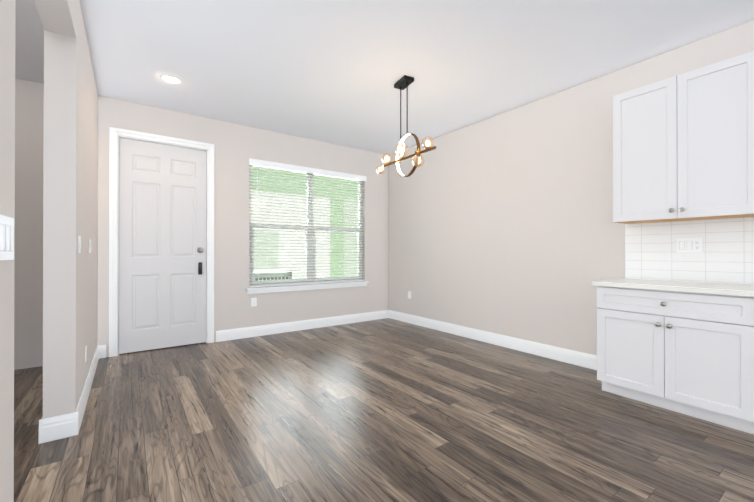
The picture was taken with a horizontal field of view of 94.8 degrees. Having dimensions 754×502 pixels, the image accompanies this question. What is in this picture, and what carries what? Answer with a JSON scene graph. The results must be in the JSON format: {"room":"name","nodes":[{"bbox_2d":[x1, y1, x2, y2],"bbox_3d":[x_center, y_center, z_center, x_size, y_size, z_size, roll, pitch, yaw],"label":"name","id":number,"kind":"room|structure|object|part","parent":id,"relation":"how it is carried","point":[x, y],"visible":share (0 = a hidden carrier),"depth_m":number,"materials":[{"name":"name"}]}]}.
{"room":"dining room","nodes":[
{"label":"dining room","id":0,"kind":"room"},
{"bbox_2d":[0,0,99,501],"bbox_3d":[-2.002,-0.269,2.199,0.150,2.850,3.660,0,0,-36],"label":"wall","id":1,"kind":"structure","parent":0,"point":[50,130],"depth_m":2.17,"materials":[{"name":"grey paint"}]},
{"bbox_2d":[0,214,13,259],"bbox_3d":[-0.969,-0.034,0.903,0.010,0.115,0.162,0,0,-36],"label":"switch plate","id":2,"kind":"object","parent":1,"relation":"attached to","point":[6,238],"visible":1,"depth_m":0.90,"materials":[{"name":"white plastic"}]},
{"bbox_2d":[38,416,57,443],"bbox_3d":[-2.585,1.088,2.862,0.015,0.140,1.936,0,0,-36],"label":"baseboard","id":3,"kind":"structure","parent":1,"relation":"attached to","point":[46,426],"depth_m":2.09,"materials":[{"name":"white wood"}]},
{"bbox_2d":[78,236,80,252],"bbox_3d":[-1.989,-0.044,2.319,0.010,0.115,0.070,0,0,-36],"label":"switch plate","id":4,"kind":"object","parent":1,"relation":"attached to","point":[79,244],"visible":1,"depth_m":2.29,"materials":[{"name":"white plastic"}]},
{"bbox_2d":[85,345,86,361],"bbox_3d":[-2.258,0.797,2.689,0.008,0.115,0.070,0,0,-36],"label":"electrical outlet plate","id":5,"kind":"object","parent":1,"relation":"attached to","point":[85,353],"visible":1,"depth_m":2.68,"materials":[{"name":"white plastic"}]},
{"bbox_2d":[70,345,101,436],"bbox_3d":[-2.444,1.089,2.963,0.030,0.140,1.936,0,0,-36],"label":"baseboard","id":6,"kind":"structure","parent":1,"relation":"attached to","point":[76,418],"depth_m":2.49,"materials":[{"name":"white wood"}]},
{"bbox_2d":[100,96,387,356],"bbox_3d":[-3.029,-0.263,3.832,7.830,2.850,0.150,0,0,-36],"label":"wall","id":7,"kind":"structure","parent":0,"point":[234,144],"depth_m":4.64,"materials":[{"name":"grey paint"}]},
{"bbox_2d":[109,127,213,356],"bbox_3d":[-2.549,-0.097,4.165,1.065,2.524,0.169,0,0,-36],"label":"door frame","id":8,"kind":"structure","parent":7,"relation":"attached to","point":[115,134],"depth_m":3.87,"materials":[{"name":"white wood"}]},
{"bbox_2d":[119,137,205,353],"bbox_3d":[-2.521,-0.060,4.127,0.886,2.421,0.084,0,0,-36],"label":"door","id":9,"kind":"structure","parent":7,"relation":"in","point":[162,238],"depth_m":4.10,"materials":[{"name":"white wood"}]},
{"bbox_3d":[-2.206,0.124,4.327,0.066,0.338,0.042,0,0,-36],"label":"door hardware","id":10,"kind":"part","parent":9,"relation":"part of","materials":[{"name":"metal"}]},
{"bbox_2d":[251,298,256,306],"bbox_3d":[-1.671,0.695,4.707,0.070,0.115,0.008,0,0,-36],"label":"outlet","id":11,"kind":"object","parent":7,"relation":"attached to","point":[253,301],"visible":1,"depth_m":4.70,"materials":[{"name":"white plastic"}]},
{"bbox_2d":[216,310,389,341],"bbox_3d":[-0.931,1.097,5.236,2.778,0.140,0.015,0,0,-36],"label":"baseboard","id":12,"kind":"structure","parent":7,"relation":"attached to","point":[247,332],"depth_m":5.05,"materials":[{"name":"white wood"}]},
{"bbox_2d":[246,165,368,293],"bbox_3d":[-0.991,-0.326,5.271,1.970,1.814,0.185,0,0,-36],"label":"window","id":13,"kind":"structure","parent":7,"relation":"in","point":[308,266],"depth_m":5.27,"materials":[{"name":"white plastic"}]},
{"bbox_3d":[-0.970,0.542,5.239,1.970,0.078,0.113,0,0,-36],"label":"window stool apron","id":14,"kind":"part","parent":13,"relation":"part of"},
{"bbox_2d":[249,158,366,286],"bbox_3d":[-0.972,-0.376,5.246,1.904,1.740,0.089,0,0,-36],"label":"window blinds","id":15,"kind":"object","parent":13,"relation":"attached to","point":[298,169],"visible":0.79,"depth_m":5.17,"materials":[{"name":"white plastic"}]},
{"bbox_2d":[14,318,753,501],"bbox_3d":[-0.535,1.199,0.379,8.150,0.100,8.660,0,0,-36],"label":"floor","id":16,"kind":"structure","parent":0,"point":[386,410],"depth_m":2.21,"materials":[{"name":"brown wood"}]},
{"bbox_2d":[597,287,735,428],"bbox_3d":[2.310,0.720,2.623,0.605,0.875,0.945,0,0,-36],"label":"base cabinet","id":17,"kind":"object","parent":16,"relation":"on","point":[675,330],"depth_m":2.45,"materials":[{"name":"white wood"}]},
{"bbox_2d":[592,279,753,298],"bbox_3d":[2.812,0.262,1.912,0.623,0.035,2.732,0,0,-36],"label":"countertop","id":18,"kind":"structure","parent":17,"relation":"on","point":[746,289],"depth_m":2.50,"materials":[{"name":"white stone"}]},
{"bbox_2d":[736,295,753,433],"bbox_3d":[2.808,0.717,1.932,0.605,0.875,1.002,0,0,-36],"label":"base cabinet","id":19,"kind":"object","parent":16,"relation":"on","point":[744,307],"depth_m":2.15,"materials":[{"name":"white wood"}]},
{"bbox_2d":[15,0,753,153],"bbox_3d":[-0.535,-1.751,0.390,8.150,0.100,8.660,0,0,-36],"label":"ceiling","id":20,"kind":"structure","parent":0,"point":[332,71],"depth_m":2.97,"materials":[{"name":"white paint"}]},
{"bbox_2d":[160,74,181,83],"bbox_3d":[-2.024,-1.686,3.408,0.184,0.007,0.184,0,0,-36],"label":"recessed light","id":21,"kind":"object","parent":20,"relation":"in","point":[171,79],"visible":1,"depth_m":3.41,"materials":[{"name":"white plastic"}]},
{"bbox_2d":[376,75,435,176],"bbox_3d":[0.271,-1.208,3.410,0.172,0.962,0.860,0,0,-36],"label":"pendant light","id":22,"kind":"object","parent":20,"relation":"hanging from","point":[403,82],"visible":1,"depth_m":3.38,"materials":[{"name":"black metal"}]},
{"bbox_2d":[388,20,753,355],"bbox_3d":[2.711,-0.267,2.721,0.150,2.850,8.660,0,0,-36],"label":"wall","id":23,"kind":"structure","parent":0,"point":[502,224],"depth_m":3.99,"materials":[{"name":"grey paint"}]},
{"bbox_2d":[390,310,596,369],"bbox_3d":[1.236,1.094,4.624,0.015,0.140,3.540,0,0,-36],"label":"baseboard","id":24,"kind":"structure","parent":23,"relation":"attached to","point":[573,357],"depth_m":4.15,"materials":[{"name":"white wood"}]},
{"bbox_2d":[613,54,747,226],"bbox_3d":[2.426,-0.790,2.699,0.335,1.085,0.925,0,0,-36],"label":"upper cabinet","id":25,"kind":"object","parent":23,"relation":"attached to","point":[678,141],"depth_m":2.60,"materials":[{"name":"white wood"}]},
{"bbox_2d":[625,217,753,284],"bbox_3d":[3.070,-0.002,2.082,0.008,0.495,2.705,0,0,-36],"label":"backsplash","id":26,"kind":"structure","parent":23,"relation":"attached to","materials":[{"name":"tile"}]},
{"bbox_2d":[677,238,702,251],"bbox_3d":[2.534,-0.047,2.809,0.010,0.115,0.162,0,0,-36],"label":"light switch","id":27,"kind":"object","parent":26,"relation":"attached to","point":[689,244],"visible":1,"depth_m":2.80,"materials":[{"name":"white plastic"}]},
{"bbox_2d":[744,51,753,218],"bbox_3d":[2.917,-0.792,2.016,0.335,1.085,1.002,0,0,-36],"label":"upper cabinet","id":28,"kind":"object","parent":23,"relation":"attached to","point":[748,57],"depth_m":2.32,"materials":[{"name":"white wood"}]},
{"label":"outside","id":29,"kind":"structure","parent":0,"visible":0},
{"bbox_3d":[-2.570,1.288,8.469,12.000,0.100,6.850,0,0,-36],"label":"ground","id":30,"kind":"structure","parent":29,"visible":0},
{"bbox_2d":[254,270,291,280],"bbox_3d":[-2.021,0.789,5.877,0.880,0.880,0.822,0,0,-36],"label":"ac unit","id":31,"kind":"object","parent":30,"relation":"on","point":[274,273],"depth_m":5.64,"materials":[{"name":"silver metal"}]},
{"bbox_2d":[251,166,357,278],"bbox_3d":[-1.944,-0.894,8.034,12.500,4.260,5.100,0,0,-36],"label":"wall","id":32,"kind":"structure","parent":30,"relation":"on","point":[322,250],"depth_m":9.15,"materials":[{"name":"green paint"}]}
]}

